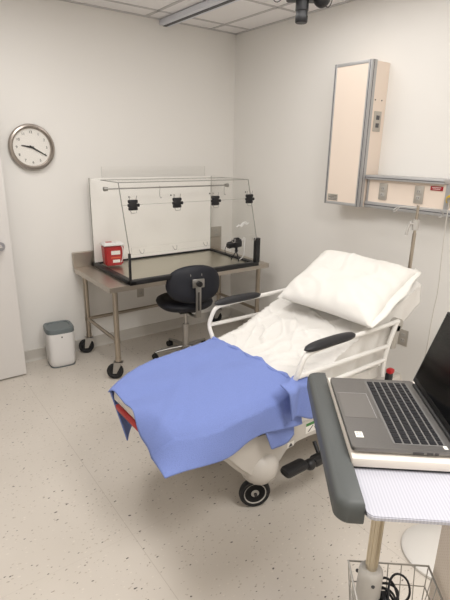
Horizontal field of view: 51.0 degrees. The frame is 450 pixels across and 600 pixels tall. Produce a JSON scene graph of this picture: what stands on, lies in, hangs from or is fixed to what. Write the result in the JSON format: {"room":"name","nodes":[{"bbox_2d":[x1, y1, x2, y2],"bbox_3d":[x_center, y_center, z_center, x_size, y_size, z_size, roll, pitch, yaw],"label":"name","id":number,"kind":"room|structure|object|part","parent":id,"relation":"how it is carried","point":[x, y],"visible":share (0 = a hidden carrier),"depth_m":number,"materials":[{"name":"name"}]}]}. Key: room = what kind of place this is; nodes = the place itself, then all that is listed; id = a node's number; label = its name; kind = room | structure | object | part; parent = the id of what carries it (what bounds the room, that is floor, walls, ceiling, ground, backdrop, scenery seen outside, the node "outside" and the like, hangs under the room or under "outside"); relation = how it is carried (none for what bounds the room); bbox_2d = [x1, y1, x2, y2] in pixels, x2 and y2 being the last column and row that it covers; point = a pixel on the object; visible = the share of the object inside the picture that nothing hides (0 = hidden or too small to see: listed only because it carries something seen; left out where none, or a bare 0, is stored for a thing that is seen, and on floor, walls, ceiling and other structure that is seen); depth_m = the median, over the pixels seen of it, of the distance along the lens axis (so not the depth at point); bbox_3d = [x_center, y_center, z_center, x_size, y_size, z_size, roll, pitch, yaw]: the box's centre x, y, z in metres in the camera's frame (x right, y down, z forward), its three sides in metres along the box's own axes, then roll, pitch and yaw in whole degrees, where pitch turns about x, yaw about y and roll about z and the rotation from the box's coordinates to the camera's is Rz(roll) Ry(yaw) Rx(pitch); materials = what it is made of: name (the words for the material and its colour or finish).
{"room":"examination room","nodes":[
{"label":"examination room","id":0,"kind":"room"},
{"bbox_2d":[0,0,235,350],"bbox_3d":[-1.946,-0.789,3.358,5.150,2.840,0.100,-12,21,-35],"label":"wall","id":1,"kind":"structure","parent":0,"point":[133,95],"depth_m":3.86,"materials":[{"name":"paint"}]},
{"bbox_2d":[8,124,54,169],"bbox_3d":[-1.446,-1.143,3.532,0.334,0.334,0.045,-12,21,-35],"label":"wall clock","id":2,"kind":"object","parent":1,"relation":"attached to","point":[30,146],"visible":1,"depth_m":3.53,"materials":[{"name":"brushed metal"},{"name":"clear acrylic"},{"name":"white printed dial"}]},
{"bbox_2d":[24,307,229,362],"bbox_3d":[-1.333,0.407,4.154,3.450,0.102,0.014,-12,21,-35],"label":"baseboard","id":3,"kind":"structure","parent":1,"relation":"attached to","point":[103,339],"depth_m":4.51,"materials":[{"name":"grey plastic"}]},
{"bbox_2d":[137,288,143,296],"bbox_3d":[-0.791,-0.084,4.414,0.070,0.115,0.009,-12,21,-35],"label":"wall outlet","id":4,"kind":"object","parent":1,"relation":"attached to","point":[140,292],"visible":0.73,"depth_m":4.42,"materials":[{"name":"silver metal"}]},
{"bbox_2d":[72,237,220,267],"bbox_3d":[-0.659,-0.457,4.370,1.518,0.125,0.030,-12,21,-35],"label":"backsplash","id":5,"kind":"structure","parent":1,"relation":"attached to","point":[83,258],"depth_m":3.99,"materials":[{"name":"silver metal"}]},
{"bbox_2d":[211,226,220,236],"bbox_3d":[-0.089,-0.682,4.759,0.130,0.115,0.009,-12,21,-35],"label":"wall outlet","id":6,"kind":"structure","parent":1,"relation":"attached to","point":[215,231],"depth_m":4.75,"materials":[{"name":"silver metal"}]},
{"bbox_2d":[60,0,354,34],"bbox_3d":[0.371,-1.493,1.194,3.450,0.108,5.600,-12,21,-35],"label":"ceiling","id":7,"kind":"structure","parent":0,"point":[242,16],"depth_m":3.61,"materials":[{"name":"tile"}]},
{"bbox_2d":[159,0,239,26],"bbox_3d":[1.097,-1.608,1.847,0.100,0.043,5.398,-12,21,-35],"label":"ceiling track","id":8,"kind":"object","parent":7,"relation":"attached to","point":[204,7],"visible":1,"depth_m":3.52,"materials":[{"name":"white metal"}]},
{"bbox_2d":[274,0,331,24],"bbox_3d":[0.451,-1.767,2.727,0.348,0.294,0.131,0,18,-4],"label":"ceiling camera","id":9,"kind":"object","parent":7,"relation":"hanging from","point":[302,6],"visible":1,"depth_m":2.73,"materials":[{"name":"black plastic"}]},
{"bbox_2d":[0,316,441,599],"bbox_3d":[-0.284,1.317,1.615,5.150,0.136,5.800,-12,21,-35],"label":"floor","id":10,"kind":"structure","parent":0,"point":[87,512],"depth_m":2.29,"materials":[{"name":"tile"}]},
{"bbox_2d":[43,320,75,367],"bbox_3d":[-1.365,0.364,3.907,0.223,0.333,0.224,-9,20,-29],"label":"waste bin","id":11,"kind":"object","parent":10,"relation":"on","point":[59,337],"visible":1,"depth_m":3.82,"materials":[{"name":"white plastic"}]},
{"bbox_3d":[-1.363,0.224,3.863,0.223,0.040,0.223,-9,20,-29],"label":"lid","id":12,"kind":"part","parent":11,"relation":"part of","materials":[{"name":"grey plastic"}]},
{"bbox_2d":[72,237,268,378],"bbox_3d":[-0.459,0.000,4.196,1.544,0.885,0.764,-12,21,-35],"label":"work table","id":13,"kind":"object","parent":10,"relation":"on","point":[82,261],"visible":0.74,"depth_m":3.95,"materials":[{"name":"silver metal"}]},
{"bbox_3d":[-1.181,0.046,4.033,0.047,0.570,0.047,-12,21,-35],"label":"leg","id":14,"kind":"part","parent":13,"relation":"part of","materials":[{"name":"silver metal"}]},
{"bbox_3d":[-1.003,0.237,3.837,0.029,0.029,0.608,-12,21,-35],"label":"rail","id":15,"kind":"part","parent":13,"relation":"part of","materials":[{"name":"silver metal"}]},
{"bbox_3d":[-0.821,0.199,3.568,0.047,0.570,0.047,-12,21,-35],"label":"leg","id":16,"kind":"part","parent":13,"relation":"part of","materials":[{"name":"silver metal"}]},
{"bbox_3d":[-0.624,0.046,4.464,1.388,0.029,0.029,-12,21,-35],"label":"rail","id":17,"kind":"part","parent":13,"relation":"part of","materials":[{"name":"silver metal"}]},
{"bbox_2d":[88,166,259,285],"bbox_3d":[-0.411,-0.685,3.961,1.233,0.814,0.760,-12,21,-35],"label":"hood","id":18,"kind":"object","parent":13,"relation":"on","point":[159,240],"visible":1,"depth_m":4.16,"materials":[{"name":"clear plastic"}]},
{"bbox_3d":[-0.894,-0.561,3.633,0.008,0.696,0.700,-12,21,-35],"label":"panel","id":19,"kind":"part","parent":18,"relation":"part of","materials":[{"name":"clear plastic"}]},
{"bbox_2d":[100,241,124,265],"bbox_3d":[-0.932,-0.389,3.919,0.178,0.194,0.137,-8,20,-27],"label":"sharps container","id":20,"kind":"object","parent":18,"relation":"on","point":[112,251],"visible":1,"depth_m":3.88,"materials":[{"name":"red plastic"}]},
{"bbox_3d":[-0.932,-0.468,3.896,0.178,0.024,0.132,-8,20,-27],"label":"lid","id":21,"kind":"part","parent":20,"relation":"part of","materials":[{"name":"white plastic"}]},
{"bbox_3d":[-0.688,-0.235,3.415,0.016,0.204,0.020,-12,21,-35],"label":"corner post","id":22,"kind":"part","parent":18,"relation":"part of","materials":[{"name":"black plastic"}]},
{"bbox_2d":[127,196,139,213],"bbox_3d":[-0.661,-0.691,3.415,0.092,0.125,0.028,-12,21,-35],"label":"clip","id":23,"kind":"object","parent":18,"relation":"attached to","point":[133,204],"visible":1,"depth_m":3.40,"materials":[{"name":"black plastic"}]},
{"bbox_3d":[-0.622,-0.748,4.241,1.189,0.696,0.006,-12,21,-35],"label":"panel","id":24,"kind":"part","parent":18,"relation":"part of","materials":[{"name":"white"}]},
{"bbox_3d":[-0.450,-0.945,3.942,1.185,0.034,0.034,-12,21,-35],"label":"hanging rod","id":25,"kind":"part","parent":18,"relation":"part of","materials":[{"name":"silver metal"}]},
{"bbox_3d":[-0.381,-0.977,3.834,1.189,0.005,0.330,-12,21,-35],"label":"panel","id":26,"kind":"part","parent":18,"relation":"part of","materials":[{"name":"clear plastic"}]},
{"bbox_2d":[92,248,258,285],"bbox_3d":[-0.414,-0.312,4.074,1.225,0.035,0.740,-12,21,-35],"label":"tray","id":27,"kind":"object","parent":18,"relation":"on","point":[157,266],"depth_m":4.08,"materials":[{"name":"black plastic"}]},
{"bbox_2d":[172,194,182,210],"bbox_3d":[-0.363,-0.752,3.626,0.092,0.125,0.028,-12,21,-35],"label":"clip","id":28,"kind":"object","parent":18,"relation":"attached to","point":[177,202],"visible":1,"depth_m":3.61,"materials":[{"name":"black plastic"}]},
{"bbox_3d":[-0.248,-0.707,3.724,1.189,0.448,0.138,-12,21,-35],"label":"panel","id":29,"kind":"part","parent":18,"relation":"part of","materials":[{"name":"clear plastic"}]},
{"bbox_2d":[211,192,220,207],"bbox_3d":[-0.073,-0.811,3.831,0.092,0.125,0.028,-12,21,-35],"label":"clip","id":30,"kind":"object","parent":18,"relation":"attached to","point":[215,200],"visible":1,"depth_m":3.82,"materials":[{"name":"black plastic"}]},
{"bbox_2d":[225,237,241,260],"bbox_3d":[0.076,-0.452,4.200,0.152,0.206,0.121,-12,21,-35],"label":"camera","id":31,"kind":"object","parent":18,"relation":"on","point":[237,240],"visible":1,"depth_m":4.16,"materials":[{"name":"black plastic"}]},
{"bbox_2d":[239,237,244,259],"bbox_3d":[0.153,-0.457,4.213,0.054,0.213,0.019,9,19,23],"label":"cable","id":32,"kind":"object","parent":31,"relation":"attached to","point":[243,237],"visible":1,"depth_m":4.20,"materials":[{"name":"white plastic"}]},
{"bbox_3d":[0.069,-0.757,4.314,0.008,0.696,0.700,-12,21,-35],"label":"panel","id":33,"kind":"part","parent":18,"relation":"part of","materials":[{"name":"clear plastic"}]},
{"bbox_2d":[245,191,254,205],"bbox_3d":[0.213,-0.870,4.033,0.092,0.125,0.028,-12,21,-35],"label":"clip","id":34,"kind":"object","parent":18,"relation":"attached to","point":[249,198],"visible":1,"depth_m":4.02,"materials":[{"name":"black plastic"}]},
{"bbox_3d":[0.276,-0.434,4.104,0.046,0.214,0.039,-12,21,-35],"label":"corner post","id":35,"kind":"part","parent":18,"relation":"part of","materials":[{"name":"black plastic"}]},
{"bbox_3d":[-0.062,-0.183,4.823,0.047,0.570,0.047,-12,21,-35],"label":"leg","id":36,"kind":"part","parent":13,"relation":"part of","materials":[{"name":"silver metal"}]},
{"bbox_3d":[0.116,0.009,4.627,0.029,0.029,0.608,-12,21,-35],"label":"rail","id":37,"kind":"part","parent":13,"relation":"part of","materials":[{"name":"silver metal"}]},
{"bbox_3d":[0.298,-0.029,4.358,0.047,0.570,0.047,-12,21,-35],"label":"leg","id":38,"kind":"part","parent":13,"relation":"part of","materials":[{"name":"silver metal"}]},
{"bbox_2d":[152,265,219,358],"bbox_3d":[-0.321,0.081,3.987,0.565,0.860,0.573,4,18,9],"label":"chair","id":39,"kind":"object","parent":10,"relation":"on","point":[190,289],"visible":0.83,"depth_m":3.73,"materials":[{"name":"black leather"}]},
{"bbox_3d":[-0.481,0.421,4.053,0.243,0.053,0.034,-5,19,-19],"label":"leg","id":40,"kind":"part","parent":39,"relation":"part of","materials":[{"name":"silver metal"}]},
{"bbox_3d":[-0.432,0.370,4.215,0.034,0.053,0.243,-12,22,-36],"label":"leg","id":41,"kind":"part","parent":39,"relation":"part of","materials":[{"name":"silver metal"}]},
{"bbox_3d":[-0.345,0.015,4.006,0.470,0.111,0.420,-7,19,-23],"label":"seat","id":42,"kind":"part","parent":39,"relation":"part of","materials":[{"name":"black plastic"}]},
{"bbox_3d":[-0.236,-0.127,3.718,0.460,0.297,0.108,-7,19,-23],"label":"backrest","id":43,"kind":"part","parent":39,"relation":"part of","materials":[{"name":"black plastic"}]},
{"bbox_3d":[-0.256,0.372,4.221,0.034,0.053,0.243,13,21,32],"label":"leg","id":44,"kind":"part","parent":39,"relation":"part of","materials":[{"name":"silver metal"}]},
{"bbox_3d":[-0.197,-0.123,3.631,0.042,0.044,0.035,-7,19,-23],"label":"adjuster knob","id":45,"kind":"part","parent":39,"relation":"part of","materials":[{"name":"black plastic"}]},
{"bbox_2d":[114,288,402,506],"bbox_3d":[0.247,0.450,2.605,1.719,1.013,0.881,-12,21,-35],"label":"hospital bed","id":46,"kind":"object","parent":10,"relation":"on","point":[256,461],"visible":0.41,"depth_m":2.35,"materials":[{"name":"white plastic"}]},
{"bbox_3d":[0.228,0.196,2.508,1.600,0.472,0.649,-12,21,-35],"label":"mattress","id":47,"kind":"part","parent":46,"relation":"part of","materials":[{"name":"white fabric"}]},
{"bbox_2d":[108,336,312,478],"bbox_3d":[-0.117,0.510,2.298,0.773,0.421,0.811,-12,21,-35],"label":"blanket","id":48,"kind":"object","parent":46,"relation":"on","point":[196,406],"visible":0.98,"depth_m":2.13,"materials":[{"name":"fabric"}]},
{"bbox_3d":[0.199,0.121,2.918,0.708,0.312,0.090,-12,21,-35],"label":"rail","id":49,"kind":"part","parent":46,"relation":"part of","materials":[{"name":"white paint"}]},
{"bbox_2d":[218,280,420,377],"bbox_3d":[0.492,0.099,2.678,1.002,0.460,0.709,-12,21,-35],"label":"sheet","id":50,"kind":"object","parent":46,"relation":"on","point":[279,334],"visible":0.55,"depth_m":2.56,"materials":[{"name":"white fabric"}]},
{"bbox_2d":[278,250,420,328],"bbox_3d":[0.691,-0.107,2.695,0.565,0.256,0.783,-12,21,-35],"label":"pillow","id":51,"kind":"object","parent":50,"relation":"on","point":[353,287],"visible":1,"depth_m":2.55,"materials":[{"name":"white fabric"}]},
{"bbox_3d":[0.598,0.303,2.365,0.753,0.312,0.090,-12,21,-35],"label":"rail","id":52,"kind":"part","parent":46,"relation":"part of","materials":[{"name":"white metal"}]},
{"bbox_3d":[0.404,0.360,2.701,0.610,0.070,0.680,-12,21,-35],"label":"frame","id":53,"kind":"part","parent":46,"relation":"part of","materials":[{"name":"white paint"}]},
{"bbox_2d":[393,205,443,267],"bbox_3d":[1.091,-0.253,2.742,0.274,0.580,0.089,4,18,9],"label":"pole","id":54,"kind":"object","parent":46,"relation":"attached to","point":[415,225],"visible":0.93,"depth_m":2.71,"materials":[{"name":"silver metal"}]},
{"bbox_2d":[307,372,449,599],"bbox_3d":[0.432,0.866,1.264,0.588,1.033,0.903,2,18,3],"label":"cart","id":55,"kind":"object","parent":10,"relation":"on","point":[382,495],"visible":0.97,"depth_m":1.03,"materials":[{"name":"grey plastic"}]},
{"bbox_2d":[327,378,449,472],"bbox_3d":[0.457,0.323,1.278,0.301,0.030,0.410,2,18,3],"label":"tray","id":56,"kind":"object","parent":55,"relation":"on","point":[422,463],"visible":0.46,"depth_m":1.09,"materials":[{"name":"beige off-white plastic"}]},
{"bbox_2d":[330,312,449,456],"bbox_3d":[0.471,0.196,1.228,0.323,0.244,0.358,2,18,3],"label":"laptop","id":57,"kind":"object","parent":56,"relation":"on","point":[378,416],"visible":1,"depth_m":1.25,"materials":[{"name":"silver metal"}]},
{"bbox_2d":[354,466,449,472],"bbox_3d":[0.457,0.334,1.282,0.293,0.006,0.400,2,18,3],"label":"tray","id":58,"kind":"object","parent":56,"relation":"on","point":[440,469],"depth_m":1.09,"materials":[{"name":"plastic"}]},
{"bbox_2d":[379,573,410,599],"bbox_3d":[0.363,0.672,1.061,0.101,0.090,0.079,-12,21,-35],"label":"coiled cable","id":59,"kind":"object","parent":55,"relation":"in","point":[384,595],"visible":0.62,"depth_m":1.06,"materials":[{"name":"black plastic"}]},
{"bbox_2d":[347,560,442,599],"bbox_3d":[0.368,0.712,0.958,0.188,0.113,0.328,2,18,3],"label":"wire basket","id":60,"kind":"object","parent":55,"relation":"on","point":[362,591],"depth_m":1.06,"materials":[{"name":"grey metal"}]},
{"bbox_2d":[354,468,449,524],"bbox_3d":[0.525,0.360,1.236,0.437,0.011,0.614,2,18,3],"label":"countertop","id":61,"kind":"structure","parent":55,"relation":"on","point":[419,497],"depth_m":1.02,"materials":[{"name":"white plastic"}]},
{"bbox_3d":[0.471,0.644,0.906,0.004,0.294,0.360,2,18,3],"label":"perforated panel","id":62,"kind":"part","parent":55,"relation":"part of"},
{"bbox_2d":[230,0,449,381],"bbox_3d":[1.776,-0.483,2.615,0.100,2.840,5.600,-12,21,-35],"label":"wall","id":63,"kind":"structure","parent":0,"point":[285,70],"depth_m":3.63,"materials":[{"name":"paint"}]},
{"bbox_2d":[230,307,250,322],"bbox_3d":[1.711,0.834,2.987,0.014,0.102,5.580,-12,21,-35],"label":"baseboard","id":64,"kind":"structure","parent":63,"relation":"attached to","point":[234,313],"depth_m":5.02,"materials":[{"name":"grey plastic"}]},
{"bbox_2d":[324,59,389,206],"bbox_3d":[0.929,-1.161,3.359,0.194,0.945,0.320,-12,21,-35],"label":"upper cabinet","id":65,"kind":"object","parent":63,"relation":"attached to","point":[359,87],"visible":1,"depth_m":3.27,"materials":[{"name":"beige laminate"}]},
{"bbox_3d":[0.856,-1.148,3.313,0.013,0.905,0.266,-12,21,-35],"label":"panel","id":66,"kind":"part","parent":65,"relation":"part of","materials":[{"name":"beige laminate"}]},
{"bbox_3d":[1.039,-1.219,3.223,0.075,0.130,0.006,-12,21,-35],"label":"plate","id":67,"kind":"part","parent":65,"relation":"part of","materials":[{"name":"silver metal"}]},
{"bbox_2d":[397,329,408,346],"bbox_3d":[1.291,0.273,3.424,0.009,0.120,0.075,-12,21,-35],"label":"wall outlet","id":68,"kind":"object","parent":63,"relation":"attached to","point":[403,334],"visible":0.94,"depth_m":3.42,"materials":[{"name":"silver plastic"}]},
{"bbox_2d":[364,175,449,217],"bbox_3d":[1.391,-0.620,2.880,0.172,0.222,1.231,-12,21,-35],"label":"console","id":69,"kind":"object","parent":63,"relation":"attached to","point":[387,192],"visible":0.99,"depth_m":3.07,"materials":[{"name":"beige laminate"}]},
{"bbox_3d":[1.009,-0.761,3.332,0.010,0.180,0.016,-12,21,-35],"label":"trim","id":70,"kind":"part","parent":69,"relation":"part of","materials":[{"name":"silver metal"}]},
{"bbox_2d":[378,183,387,199],"bbox_3d":[1.081,-0.742,3.227,0.007,0.110,0.064,-12,21,-35],"label":"outlet plate","id":71,"kind":"object","parent":69,"relation":"attached to","point":[382,187],"depth_m":3.22,"materials":[{"name":"silver metal"}]},
{"bbox_3d":[1.406,-0.538,2.919,0.132,0.042,1.231,-12,21,-35],"label":"rail","id":72,"kind":"part","parent":69,"relation":"part of","materials":[{"name":"silver metal"}]},
{"bbox_2d":[365,175,449,184],"bbox_3d":[1.210,-0.796,3.107,0.150,0.030,0.581,-12,21,-35],"label":"shelf","id":73,"kind":"object","parent":69,"relation":"attached to","point":[382,179],"depth_m":3.06,"materials":[{"name":"silver metal"}]},
{"bbox_2d":[416,189,420,199],"bbox_3d":[1.237,-0.673,3.017,0.003,0.066,0.030,-12,21,-35],"label":"socket","id":74,"kind":"object","parent":69,"relation":"attached to","point":[418,191],"depth_m":3.02,"materials":[{"name":"grey plastic"}]},
{"bbox_2d":[413,186,424,203],"bbox_3d":[1.241,-0.673,3.020,0.007,0.110,0.064,-12,21,-35],"label":"outlet plate","id":75,"kind":"object","parent":69,"relation":"attached to","point":[418,191],"depth_m":3.01,"materials":[{"name":"silver metal"}]},
{"bbox_2d":[424,210,447,356],"bbox_3d":[1.276,0.118,3.070,0.149,1.397,0.029,9,19,23],"label":"tube","id":76,"kind":"object","parent":69,"relation":"hanging from","point":[447,210],"visible":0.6,"depth_m":2.96,"materials":[{"name":"grey plastic"}]},
{"bbox_3d":[1.357,-0.612,2.882,0.010,0.180,0.030,-12,21,-35],"label":"trim","id":77,"kind":"part","parent":69,"relation":"part of","materials":[{"name":"metal"}]},
{"bbox_2d":[446,195,449,208],"bbox_3d":[1.356,-0.592,2.836,0.056,0.080,0.060,-12,21,-35],"label":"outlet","id":78,"kind":"object","parent":69,"relation":"attached to","point":[447,196],"depth_m":2.83,"materials":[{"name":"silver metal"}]},
{"bbox_3d":[-1.083,0.101,0.595,0.100,2.840,5.600,-12,21,-35],"label":"wall","id":79,"kind":"structure","parent":0,"visible":0},
{"bbox_2d":[0,154,26,379],"bbox_3d":[-2.042,-0.290,3.047,1.256,2.048,0.115,-12,21,-35],"label":"door","id":80,"kind":"structure","parent":79,"relation":"in","point":[12,357],"depth_m":3.52,"materials":[{"name":"paint"}]},
{"bbox_3d":[-1.616,-0.367,3.321,0.141,0.064,0.069,-12,21,-35],"label":"handle","id":81,"kind":"part","parent":80,"relation":"part of","materials":[{"name":"silver metal"}]}
]}

